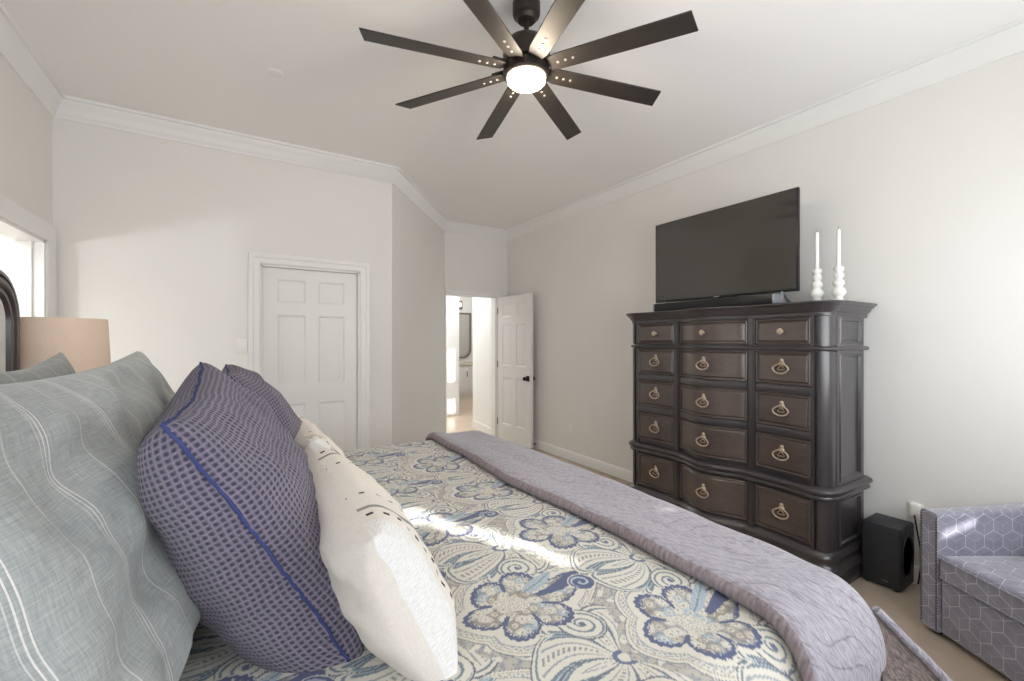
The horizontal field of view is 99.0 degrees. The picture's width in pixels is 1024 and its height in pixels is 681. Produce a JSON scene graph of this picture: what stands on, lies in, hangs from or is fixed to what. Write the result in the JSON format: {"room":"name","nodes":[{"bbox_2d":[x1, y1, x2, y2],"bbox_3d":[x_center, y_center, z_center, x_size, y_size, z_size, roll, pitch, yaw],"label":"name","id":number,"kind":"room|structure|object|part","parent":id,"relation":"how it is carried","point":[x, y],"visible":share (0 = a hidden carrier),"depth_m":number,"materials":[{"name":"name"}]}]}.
{"room":"bedroom","nodes":[
{"label":"bedroom","id":0,"kind":"room"},
{"bbox_2d":[0,234,12,283],"bbox_3d":[-4.266,0.000,2.522,2.280,2.800,0.120,0,0,-32],"label":"window","id":1,"kind":"structure","parent":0,"point":[6,244],"depth_m":2.97,"materials":[{"name":"glass"}]},
{"bbox_2d":[0,54,52,225],"bbox_3d":[-1.773,-0.085,0.823,0.120,2.970,4.645,0,0,-32],"label":"wall","id":2,"kind":"structure","parent":0,"point":[26,127],"depth_m":2.44,"materials":[{"name":"paint"}]},
{"bbox_2d":[0,217,44,316],"bbox_3d":[-2.686,0.390,2.260,0.132,2.021,0.972,0,0,-32],"label":"trim","id":3,"kind":"structure","parent":2,"relation":"attached to","point":[28,248],"depth_m":2.64,"materials":[{"name":"paint"}]},
{"bbox_2d":[0,193,55,316],"bbox_3d":[-2.621,0.338,2.301,0.026,2.125,1.180,0,0,-32],"label":"trim","id":4,"kind":"structure","parent":2,"relation":"attached to","point":[11,211],"depth_m":2.67,"materials":[{"name":"paint"}]},
{"bbox_2d":[53,118,391,447],"bbox_3d":[-2.113,-0.085,3.426,2.325,2.970,0.120,0,0,-32],"label":"wall","id":5,"kind":"structure","parent":0,"point":[155,237],"depth_m":3.20,"materials":[{"name":"paint"}]},
{"bbox_2d":[236,339,246,353],"bbox_3d":[-2.083,0.048,3.368,0.072,0.116,0.010,0,0,-32],"label":"light switch","id":6,"kind":"object","parent":5,"relation":"attached to","point":[241,344],"visible":1,"depth_m":3.36,"materials":[{"name":"plastic"}]},
{"bbox_2d":[248,252,369,448],"bbox_3d":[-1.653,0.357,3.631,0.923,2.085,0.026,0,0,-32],"label":"trim","id":7,"kind":"structure","parent":5,"relation":"attached to","point":[255,260],"depth_m":3.65,"materials":[{"name":"paint"}]},
{"bbox_2d":[263,267,356,450],"bbox_3d":[-1.689,0.403,3.688,0.723,1.978,0.036,0,0,-32],"label":"door","id":8,"kind":"structure","parent":5,"relation":"in","point":[310,317],"depth_m":3.69,"materials":[{"name":"paint"}]},
{"bbox_2d":[392,184,444,443],"bbox_3d":[-1.056,-0.085,4.892,0.136,2.970,1.817,0,0,7],"label":"wall","id":9,"kind":"structure","parent":0,"point":[418,243],"depth_m":4.67,"materials":[{"name":"paint"}]},
{"bbox_2d":[446,296,458,410],"bbox_3d":[-1.879,0.000,7.684,2.030,2.800,0.120,0,0,-32],"label":"wall","id":10,"kind":"structure","parent":0,"point":[452,302],"depth_m":8.10,"materials":[{"name":"paint"}]},
{"bbox_2d":[446,410,458,416],"bbox_3d":[-1.843,1.345,7.627,2.030,0.110,0.015,0,0,-32],"label":"baseboard","id":11,"kind":"structure","parent":10,"relation":"attached to","point":[449,412],"depth_m":8.09,"materials":[{"name":"paint"}]},
{"bbox_2d":[459,297,472,362],"bbox_3d":[-2.450,0.000,10.339,4.100,2.800,0.100,0,0,-32],"label":"wall","id":12,"kind":"structure","parent":0,"point":[467,302],"depth_m":11.13,"materials":[{"name":"paint"}]},
{"bbox_2d":[459,313,470,357],"bbox_3d":[-1.484,-0.125,10.870,1.040,1.150,0.030,0,0,-32],"label":"framed mirror","id":13,"kind":"object","parent":12,"relation":"attached to","point":[464,318],"visible":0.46,"depth_m":11.05,"materials":[{"name":"grey mirror"}]},
{"bbox_2d":[445,232,506,296],"bbox_3d":[-0.522,-0.085,6.093,0.995,2.970,0.120,0,0,-32],"label":"wall","id":14,"kind":"structure","parent":0,"point":[471,262],"depth_m":6.03,"materials":[{"name":"paint"}]},
{"bbox_2d":[445,288,500,436],"bbox_3d":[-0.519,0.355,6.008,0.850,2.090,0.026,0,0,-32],"label":"trim","id":15,"kind":"structure","parent":14,"relation":"attached to","point":[497,295],"depth_m":6.20,"materials":[{"name":"paint"}]},
{"bbox_2d":[473,297,490,427],"bbox_3d":[-0.394,0.000,6.771,0.235,2.800,0.850,0,0,-32],"label":"wall","id":16,"kind":"structure","parent":0,"point":[481,306],"depth_m":6.74,"materials":[{"name":"paint"}]},
{"bbox_2d":[472,420,490,434],"bbox_3d":[-0.461,1.345,6.734,0.016,0.110,0.847,0,0,-26],"label":"baseboard","id":17,"kind":"structure","parent":16,"relation":"attached to","point":[475,424],"depth_m":6.73,"materials":[{"name":"paint"}]},
{"bbox_2d":[0,0,1023,229],"bbox_3d":[-0.308,-1.620,2.650,4.550,0.100,6.170,0,0,-32],"label":"ceiling","id":18,"kind":"structure","parent":0,"point":[748,64],"depth_m":2.56,"materials":[{"name":"paint"}]},
{"bbox_2d":[266,68,282,76],"bbox_3d":[-1.389,-1.568,2.560,0.088,0.004,0.088,0,0,-32],"label":"smoke detector","id":19,"kind":"object","parent":18,"relation":"attached to","point":[274,72],"visible":1,"depth_m":2.55,"materials":[{"name":"paint"}]},
{"bbox_2d":[359,0,697,139],"bbox_3d":[0.067,-1.378,2.029,1.373,0.384,1.373,0,0,1],"label":"ceiling fan","id":20,"kind":"object","parent":18,"relation":"hanging from","point":[526,61],"visible":1,"depth_m":1.94,"materials":[{"name":"brown wood"}]},
{"bbox_3d":[-0.331,-1.255,1.890,0.624,0.007,0.100,0,12,-19],"label":"blade","id":21,"kind":"part","parent":20,"relation":"part of","materials":[{"name":"brown wood"}]},
{"bbox_3d":[-0.313,-1.255,2.212,0.624,0.007,0.100,0,12,26],"label":"blade","id":22,"kind":"part","parent":20,"relation":"part of","materials":[{"name":"brown wood"}]},
{"bbox_3d":[-0.116,-1.255,1.649,0.100,0.007,0.624,13,6,25],"label":"blade","id":23,"kind":"part","parent":20,"relation":"part of","materials":[{"name":"brown wood"}]},
{"bbox_3d":[-0.072,-1.255,2.427,0.100,0.007,0.624,-13,4,-19],"label":"blade","id":24,"kind":"part","parent":20,"relation":"part of","materials":[{"name":"brown wood"}]},
{"bbox_3d":[0.206,-1.255,1.631,0.100,0.007,0.624,13,-4,-19],"label":"blade","id":25,"kind":"part","parent":20,"relation":"part of","materials":[{"name":"brown wood"}]},
{"bbox_3d":[0.250,-1.255,2.409,0.100,0.007,0.624,-13,-6,25],"label":"blade","id":26,"kind":"part","parent":20,"relation":"part of","materials":[{"name":"brown wood"}]},
{"bbox_3d":[0.465,-1.255,2.168,0.624,0.007,0.100,0,-12,-19],"label":"blade","id":27,"kind":"part","parent":20,"relation":"part of","materials":[{"name":"brown wood"}]},
{"bbox_3d":[0.447,-1.255,1.846,0.624,0.007,0.100,0,-12,26],"label":"blade","id":28,"kind":"part","parent":20,"relation":"part of","materials":[{"name":"brown wood"}]},
{"bbox_2d":[446,397,1011,680],"bbox_3d":[-0.904,1.450,5.532,6.620,0.100,11.680,0,0,-32],"label":"floor","id":29,"kind":"structure","parent":0,"point":[903,607],"depth_m":2.21,"materials":[{"name":"carpet"}]},
{"bbox_2d":[0,270,19,371],"bbox_3d":[-0.615,0.562,1.329,2.020,1.675,2.405,0,0,-32],"label":"bed","id":30,"kind":"object","parent":29,"relation":"on","point":[9,305],"visible":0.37,"depth_m":1.76,"materials":[{"name":"brown wood"}]},
{"bbox_3d":[-1.452,0.562,0.801,0.039,1.675,2.405,0,0,-32],"label":"headboard panel","id":31,"kind":"part","parent":30,"relation":"part of","materials":[{"name":"fabric"}]},
{"bbox_2d":[179,440,801,680],"bbox_3d":[-0.532,0.940,1.479,2.160,0.680,2.250,0,0,-32],"label":"comforter","id":32,"kind":"object","parent":30,"relation":"on","point":[541,591],"visible":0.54,"depth_m":1.02,"materials":[{"name":"fabric"}]},
{"bbox_2d":[0,352,75,383],"bbox_3d":[-1.288,0.333,1.230,0.206,0.588,0.718,0,0,-35],"label":"pillow","id":33,"kind":"object","parent":32,"relation":"on","point":[58,365],"visible":0.18,"depth_m":1.22,"materials":[{"name":"grey fabric"}]},
{"bbox_2d":[0,351,200,680],"bbox_3d":[-0.805,0.328,0.920,0.347,0.592,1.140,0,0,-25],"label":"pillow","id":34,"kind":"object","parent":32,"relation":"on","point":[90,591],"visible":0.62,"depth_m":0.60,"materials":[{"name":"grey fabric"}]},
{"bbox_2d":[136,362,363,672],"bbox_3d":[-0.594,0.357,1.021,0.417,0.598,0.704,0,0,-33],"label":"pillow","id":35,"kind":"object","parent":32,"relation":"on","point":[226,490],"visible":0.77,"depth_m":0.78,"materials":[{"name":"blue fabric"}]},
{"bbox_2d":[222,364,301,438],"bbox_3d":[-0.922,0.359,1.665,0.349,0.518,0.665,0,0,-32],"label":"pillow","id":36,"kind":"object","parent":32,"relation":"on","point":[253,381],"visible":0.29,"depth_m":1.47,"materials":[{"name":"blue fabric"}]},
{"bbox_2d":[294,414,344,456],"bbox_3d":[-0.696,0.460,1.595,0.228,0.316,0.645,0,0,-34],"label":"pillow","id":37,"kind":"object","parent":32,"relation":"on","point":[309,432],"visible":0.21,"depth_m":1.46,"materials":[{"name":"beige fabric"}]},
{"bbox_2d":[304,442,457,680],"bbox_3d":[-0.336,0.460,1.014,0.251,0.346,0.652,0,0,-34],"label":"pillow","id":38,"kind":"object","parent":32,"relation":"on","point":[386,582],"visible":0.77,"depth_m":0.79,"materials":[{"name":"beige fabric"}]},
{"bbox_2d":[425,430,952,680],"bbox_3d":[0.225,0.914,1.821,0.954,0.705,2.544,0,0,-32],"label":"quilt","id":39,"kind":"object","parent":32,"relation":"on","point":[831,633],"visible":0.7,"depth_m":1.13,"materials":[{"name":"fabric"}]},
{"bbox_2d":[459,362,472,397],"bbox_3d":[-1.337,0.980,10.685,1.510,0.840,0.483,0,0,-32],"label":"bathroom vanity","id":40,"kind":"object","parent":29,"relation":"on","point":[465,369],"visible":0.22,"depth_m":10.58,"materials":[{"name":"paint"}]},
{"bbox_3d":[-1.244,0.940,10.499,0.430,0.600,0.018,0,0,-32],"label":"cabinet door","id":41,"kind":"part","parent":40,"relation":"part of","materials":[{"name":"paint"}]},
{"bbox_2d":[459,362,472,365],"bbox_3d":[-1.338,0.580,10.687,1.510,0.040,0.480,0,0,-32],"label":"countertop","id":42,"kind":"structure","parent":40,"relation":"on","point":[470,363],"depth_m":10.64,"materials":[{"name":"stone"}]},
{"bbox_3d":[-0.846,0.940,10.750,0.430,0.600,0.018,0,0,-32],"label":"cabinet door","id":43,"kind":"part","parent":40,"relation":"part of","materials":[{"name":"paint"}]},
{"bbox_2d":[626,300,877,583],"bbox_3d":[1.540,0.587,3.163,0.608,1.626,1.588,0,0,-32],"label":"dresser","id":44,"kind":"object","parent":29,"relation":"on","point":[748,420],"visible":0.96,"depth_m":2.77,"materials":[{"name":"brown wood"}]},
{"bbox_3d":[1.132,1.041,3.466,0.027,0.097,0.100,0,0,-32],"label":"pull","id":45,"kind":"part","parent":44,"relation":"part of","materials":[{"name":"gold metal"}]},
{"bbox_3d":[1.132,0.416,3.466,0.027,0.097,0.100,0,0,-32],"label":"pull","id":46,"kind":"part","parent":44,"relation":"part of","materials":[{"name":"gold metal"}]},
{"bbox_3d":[1.132,0.158,3.466,0.027,0.097,0.100,0,0,-32],"label":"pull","id":47,"kind":"part","parent":44,"relation":"part of","materials":[{"name":"gold metal"}]},
{"bbox_3d":[1.132,0.686,3.466,0.027,0.097,0.100,0,0,-32],"label":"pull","id":48,"kind":"part","parent":44,"relation":"part of","materials":[{"name":"gold metal"}]},
{"bbox_3d":[1.144,0.296,3.485,0.031,0.043,0.346,0,0,-37],"label":"rail","id":49,"kind":"part","parent":44,"relation":"part of","materials":[{"name":"brown wood"}]},
{"bbox_3d":[1.144,0.556,3.485,0.031,0.043,0.346,0,0,-37],"label":"rail","id":50,"kind":"part","parent":44,"relation":"part of","materials":[{"name":"brown wood"}]},
{"bbox_3d":[1.146,1.052,3.475,0.024,0.259,0.333,0,0,-36],"label":"drawer","id":51,"kind":"part","parent":44,"relation":"part of","materials":[{"name":"brown wood"}]},
{"bbox_3d":[1.146,0.696,3.475,0.024,0.220,0.333,0,0,-36],"label":"drawer","id":52,"kind":"part","parent":44,"relation":"part of","materials":[{"name":"brown wood"}]},
{"bbox_3d":[1.146,0.426,3.475,0.024,0.205,0.333,0,0,-36],"label":"drawer","id":53,"kind":"part","parent":44,"relation":"part of","materials":[{"name":"brown wood"}]},
{"bbox_3d":[1.146,0.169,3.475,0.024,0.201,0.333,0,0,-36],"label":"drawer","id":54,"kind":"part","parent":44,"relation":"part of","materials":[{"name":"brown wood"}]},
{"bbox_3d":[1.146,-0.055,3.475,0.024,0.158,0.333,0,0,-36],"label":"drawer","id":55,"kind":"part","parent":44,"relation":"part of","materials":[{"name":"brown wood"}]},
{"bbox_3d":[1.318,1.041,3.023,0.027,0.097,0.100,0,0,-32],"label":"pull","id":56,"kind":"part","parent":44,"relation":"part of","materials":[{"name":"gold metal"}]},
{"bbox_3d":[1.318,0.686,3.023,0.027,0.097,0.100,0,0,-32],"label":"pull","id":57,"kind":"part","parent":44,"relation":"part of","materials":[{"name":"gold metal"}]},
{"bbox_3d":[1.318,0.416,3.023,0.027,0.097,0.100,0,0,-32],"label":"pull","id":58,"kind":"part","parent":44,"relation":"part of","materials":[{"name":"gold metal"}]},
{"bbox_3d":[1.318,0.158,3.023,0.027,0.097,0.100,0,0,-32],"label":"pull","id":59,"kind":"part","parent":44,"relation":"part of","materials":[{"name":"gold metal"}]},
{"bbox_3d":[1.375,0.296,3.059,0.109,0.043,0.516,0,0,-32],"label":"rail","id":60,"kind":"part","parent":44,"relation":"part of","materials":[{"name":"brown wood"}]},
{"bbox_3d":[1.375,0.556,3.059,0.109,0.043,0.516,0,0,-32],"label":"rail","id":61,"kind":"part","parent":44,"relation":"part of","materials":[{"name":"brown wood"}]},
{"bbox_3d":[1.370,1.052,3.056,0.103,0.259,0.516,0,0,-32],"label":"drawer","id":62,"kind":"part","parent":44,"relation":"part of","materials":[{"name":"brown wood"}]},
{"bbox_3d":[1.370,0.696,3.056,0.103,0.220,0.516,0,0,-32],"label":"drawer","id":63,"kind":"part","parent":44,"relation":"part of","materials":[{"name":"brown wood"}]},
{"bbox_3d":[1.370,0.426,3.056,0.103,0.205,0.516,0,0,-32],"label":"drawer","id":64,"kind":"part","parent":44,"relation":"part of","materials":[{"name":"brown wood"}]},
{"bbox_3d":[1.370,0.169,3.056,0.103,0.201,0.516,0,0,-32],"label":"drawer","id":65,"kind":"part","parent":44,"relation":"part of","materials":[{"name":"brown wood"}]},
{"bbox_3d":[1.370,-0.055,3.056,0.103,0.158,0.516,0,0,-32],"label":"drawer","id":66,"kind":"part","parent":44,"relation":"part of","materials":[{"name":"brown wood"}]},
{"bbox_2d":[653,294,779,311],"bbox_3d":[1.416,-0.262,3.142,0.082,0.064,0.940,0,0,-32],"label":"soundbar","id":67,"kind":"object","parent":44,"relation":"on","point":[764,298],"visible":0.81,"depth_m":3.02,"materials":[{"name":"black plastic"}]},
{"bbox_2d":[656,187,799,302],"bbox_3d":[1.534,-0.597,3.233,0.199,0.742,1.106,0,0,-32],"label":"television","id":68,"kind":"object","parent":44,"relation":"on","point":[750,247],"visible":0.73,"depth_m":3.11,"materials":[{"name":"black plastic"}]},
{"bbox_3d":[1.558,0.047,3.174,0.566,0.026,1.504,0,0,-32],"label":"moulding","id":69,"kind":"part","parent":44,"relation":"part of","materials":[{"name":"brown wood"}]},
{"bbox_3d":[1.550,0.873,3.169,0.585,0.082,1.542,0,0,-32],"label":"waist moulding","id":70,"kind":"part","parent":44,"relation":"part of","materials":[{"name":"brown wood"}]},
{"bbox_3d":[1.540,-0.182,3.163,0.608,0.088,1.588,0,0,-32],"label":"cornice","id":71,"kind":"part","parent":44,"relation":"part of","materials":[{"name":"brown wood"}]},
{"bbox_3d":[1.636,-0.055,2.663,0.034,0.039,0.039,0,0,-32],"label":"knob","id":72,"kind":"part","parent":44,"relation":"part of","materials":[{"name":"gold metal"}]},
{"bbox_3d":[1.639,1.041,2.665,0.027,0.097,0.100,0,0,-32],"label":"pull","id":73,"kind":"part","parent":44,"relation":"part of","materials":[{"name":"gold metal"}]},
{"bbox_3d":[1.639,0.686,2.665,0.027,0.097,0.100,0,0,-32],"label":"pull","id":74,"kind":"part","parent":44,"relation":"part of","materials":[{"name":"gold metal"}]},
{"bbox_3d":[1.639,0.416,2.665,0.027,0.097,0.100,0,0,-32],"label":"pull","id":75,"kind":"part","parent":44,"relation":"part of","materials":[{"name":"gold metal"}]},
{"bbox_3d":[1.639,0.158,2.665,0.027,0.097,0.100,0,0,-32],"label":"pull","id":76,"kind":"part","parent":44,"relation":"part of","materials":[{"name":"gold metal"}]},
{"bbox_3d":[1.652,1.052,2.674,0.024,0.259,0.333,0,0,-28],"label":"drawer","id":77,"kind":"part","parent":44,"relation":"part of","materials":[{"name":"brown wood"}]},
{"bbox_3d":[1.652,0.696,2.674,0.024,0.220,0.333,0,0,-28],"label":"drawer","id":78,"kind":"part","parent":44,"relation":"part of","materials":[{"name":"brown wood"}]},
{"bbox_3d":[1.652,0.426,2.674,0.024,0.205,0.333,0,0,-28],"label":"drawer","id":79,"kind":"part","parent":44,"relation":"part of","materials":[{"name":"brown wood"}]},
{"bbox_3d":[1.652,0.169,2.674,0.024,0.201,0.333,0,0,-28],"label":"drawer","id":80,"kind":"part","parent":44,"relation":"part of","materials":[{"name":"brown wood"}]},
{"bbox_3d":[1.652,-0.055,2.674,0.024,0.158,0.333,0,0,-28],"label":"drawer","id":81,"kind":"part","parent":44,"relation":"part of","materials":[{"name":"brown wood"}]},
{"bbox_3d":[1.661,0.296,2.667,0.031,0.043,0.346,0,0,-28],"label":"rail","id":82,"kind":"part","parent":44,"relation":"part of","materials":[{"name":"brown wood"}]},
{"bbox_3d":[1.661,0.556,2.667,0.031,0.043,0.346,0,0,-28],"label":"rail","id":83,"kind":"part","parent":44,"relation":"part of","materials":[{"name":"brown wood"}]},
{"bbox_2d":[810,269,823,300],"bbox_3d":[1.894,-0.335,2.713,0.082,0.218,0.082,0,0,-32],"label":"candlestick","id":84,"kind":"object","parent":44,"relation":"on","point":[816,293],"visible":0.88,"depth_m":2.69,"materials":[{"name":"white ceramic"}]},
{"bbox_2d":[815,232,818,268],"bbox_3d":[1.894,-0.564,2.713,0.021,0.250,0.021,0,0,-32],"label":"taper candle","id":85,"kind":"object","parent":84,"relation":"on","point":[816,233],"visible":0.98,"depth_m":2.71,"materials":[{"name":"white wax"}]},
{"bbox_2d":[831,266,845,299],"bbox_3d":[1.955,-0.335,2.616,0.082,0.218,0.082,0,0,-32],"label":"candlestick","id":86,"kind":"object","parent":44,"relation":"on","point":[838,291],"visible":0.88,"depth_m":2.60,"materials":[{"name":"white ceramic"}]},
{"bbox_2d":[836,226,840,265],"bbox_3d":[1.955,-0.562,2.616,0.021,0.245,0.021,0,0,-32],"label":"taper candle","id":87,"kind":"object","parent":86,"relation":"on","point":[838,233],"visible":0.98,"depth_m":2.61,"materials":[{"name":"white wax"}]},
{"bbox_3d":[2.000,0.448,2.590,0.353,0.795,0.024,0,0,-32],"label":"panel","id":88,"kind":"part","parent":44,"relation":"part of","materials":[{"name":"brown wood"}]},
{"bbox_3d":[2.000,-0.058,2.590,0.353,0.205,0.024,0,0,-32],"label":"panel","id":89,"kind":"part","parent":44,"relation":"part of","materials":[{"name":"brown wood"}]},
{"bbox_3d":[2.000,1.055,2.590,0.353,0.320,0.024,0,0,-32],"label":"panel","id":90,"kind":"part","parent":44,"relation":"part of","materials":[{"name":"brown wood"}]},
{"bbox_2d":[862,513,913,591],"bbox_3d":[2.184,1.224,2.535,0.206,0.352,0.184,0,0,-32],"label":"subwoofer","id":91,"kind":"object","parent":29,"relation":"on","point":[887,541],"visible":1,"depth_m":2.48,"materials":[{"name":"black plastic"}]},
{"bbox_2d":[920,502,1023,680],"bbox_3d":[2.275,1.087,1.753,0.568,0.625,0.774,0,0,0],"label":"sofa","id":92,"kind":"object","parent":29,"relation":"on","point":[972,557],"visible":1,"depth_m":2.00,"materials":[{"name":"fabric"}]},
{"bbox_2d":[940,556,1023,622],"bbox_3d":[2.202,1.042,1.747,0.414,0.124,0.576,0,0,0],"label":"seat cushion","id":93,"kind":"object","parent":92,"relation":"on","point":[997,582],"depth_m":1.87,"materials":[{"name":"fabric"}]},
{"bbox_3d":[2.225,1.244,1.753,0.428,0.257,0.596,0,0,0],"label":"seat","id":94,"kind":"part","parent":92,"relation":"part of","materials":[{"name":"fabric"}]},
{"bbox_3d":[-2.172,1.055,2.153,0.546,0.690,0.560,0,0,-32],"label":"nightstand","id":95,"kind":"object","parent":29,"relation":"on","visible":0},
{"bbox_2d":[20,317,110,372],"bbox_3d":[-2.124,0.303,2.053,0.364,0.813,0.364,0,0,-32],"label":"table lamp","id":96,"kind":"object","parent":95,"relation":"on","point":[85,342],"visible":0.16,"depth_m":1.95,"materials":[{"name":"beige fabric"}]},
{"bbox_2d":[507,51,1023,565],"bbox_3d":[1.565,-0.085,3.833,0.120,2.970,6.170,0,0,-32],"label":"wall","id":97,"kind":"structure","parent":0,"point":[923,188],"depth_m":2.61,"materials":[{"name":"paint"}]},
{"bbox_2d":[0,1,1023,240],"bbox_3d":[-0.308,-1.504,2.650,4.310,0.132,5.930,0,0,-32],"label":"trim","id":98,"kind":"structure","parent":97,"relation":"attached to","point":[1007,40],"depth_m":3.05,"materials":[{"name":"paint"}]},
{"bbox_2d":[497,293,534,447],"bbox_3d":[0.034,0.386,5.895,0.180,1.985,0.751,0,0,-36],"label":"door","id":99,"kind":"structure","parent":97,"relation":"in","point":[515,312],"depth_m":5.85,"materials":[{"name":"paint"}]},
{"bbox_2d":[533,439,919,585],"bbox_3d":[1.509,1.347,3.795,0.015,0.107,5.925,0,0,-32],"label":"baseboard","id":100,"kind":"structure","parent":97,"relation":"attached to","point":[618,472],"depth_m":4.79,"materials":[{"name":"paint"}]},
{"bbox_2d":[910,503,921,584],"bbox_3d":[2.303,1.163,2.495,0.049,0.455,0.048,0,0,-32],"label":"power cord","id":101,"kind":"object","parent":97,"relation":"attached to","point":[915,508],"visible":0.77,"depth_m":2.48,"materials":[{"name":"plastic"}]},
{"bbox_3d":[2.305,1.192,2.484,0.039,0.396,0.019,0,0,-11],"label":"cord","id":102,"kind":"part","parent":101,"relation":"part of","materials":[{"name":"black plastic"}]},
{"bbox_2d":[908,501,923,523],"bbox_3d":[2.322,0.990,2.513,0.010,0.116,0.072,0,0,-32],"label":"wall outlet","id":103,"kind":"object","parent":97,"relation":"attached to","point":[910,518],"visible":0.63,"depth_m":2.53,"materials":[{"name":"plastic"}]}
]}

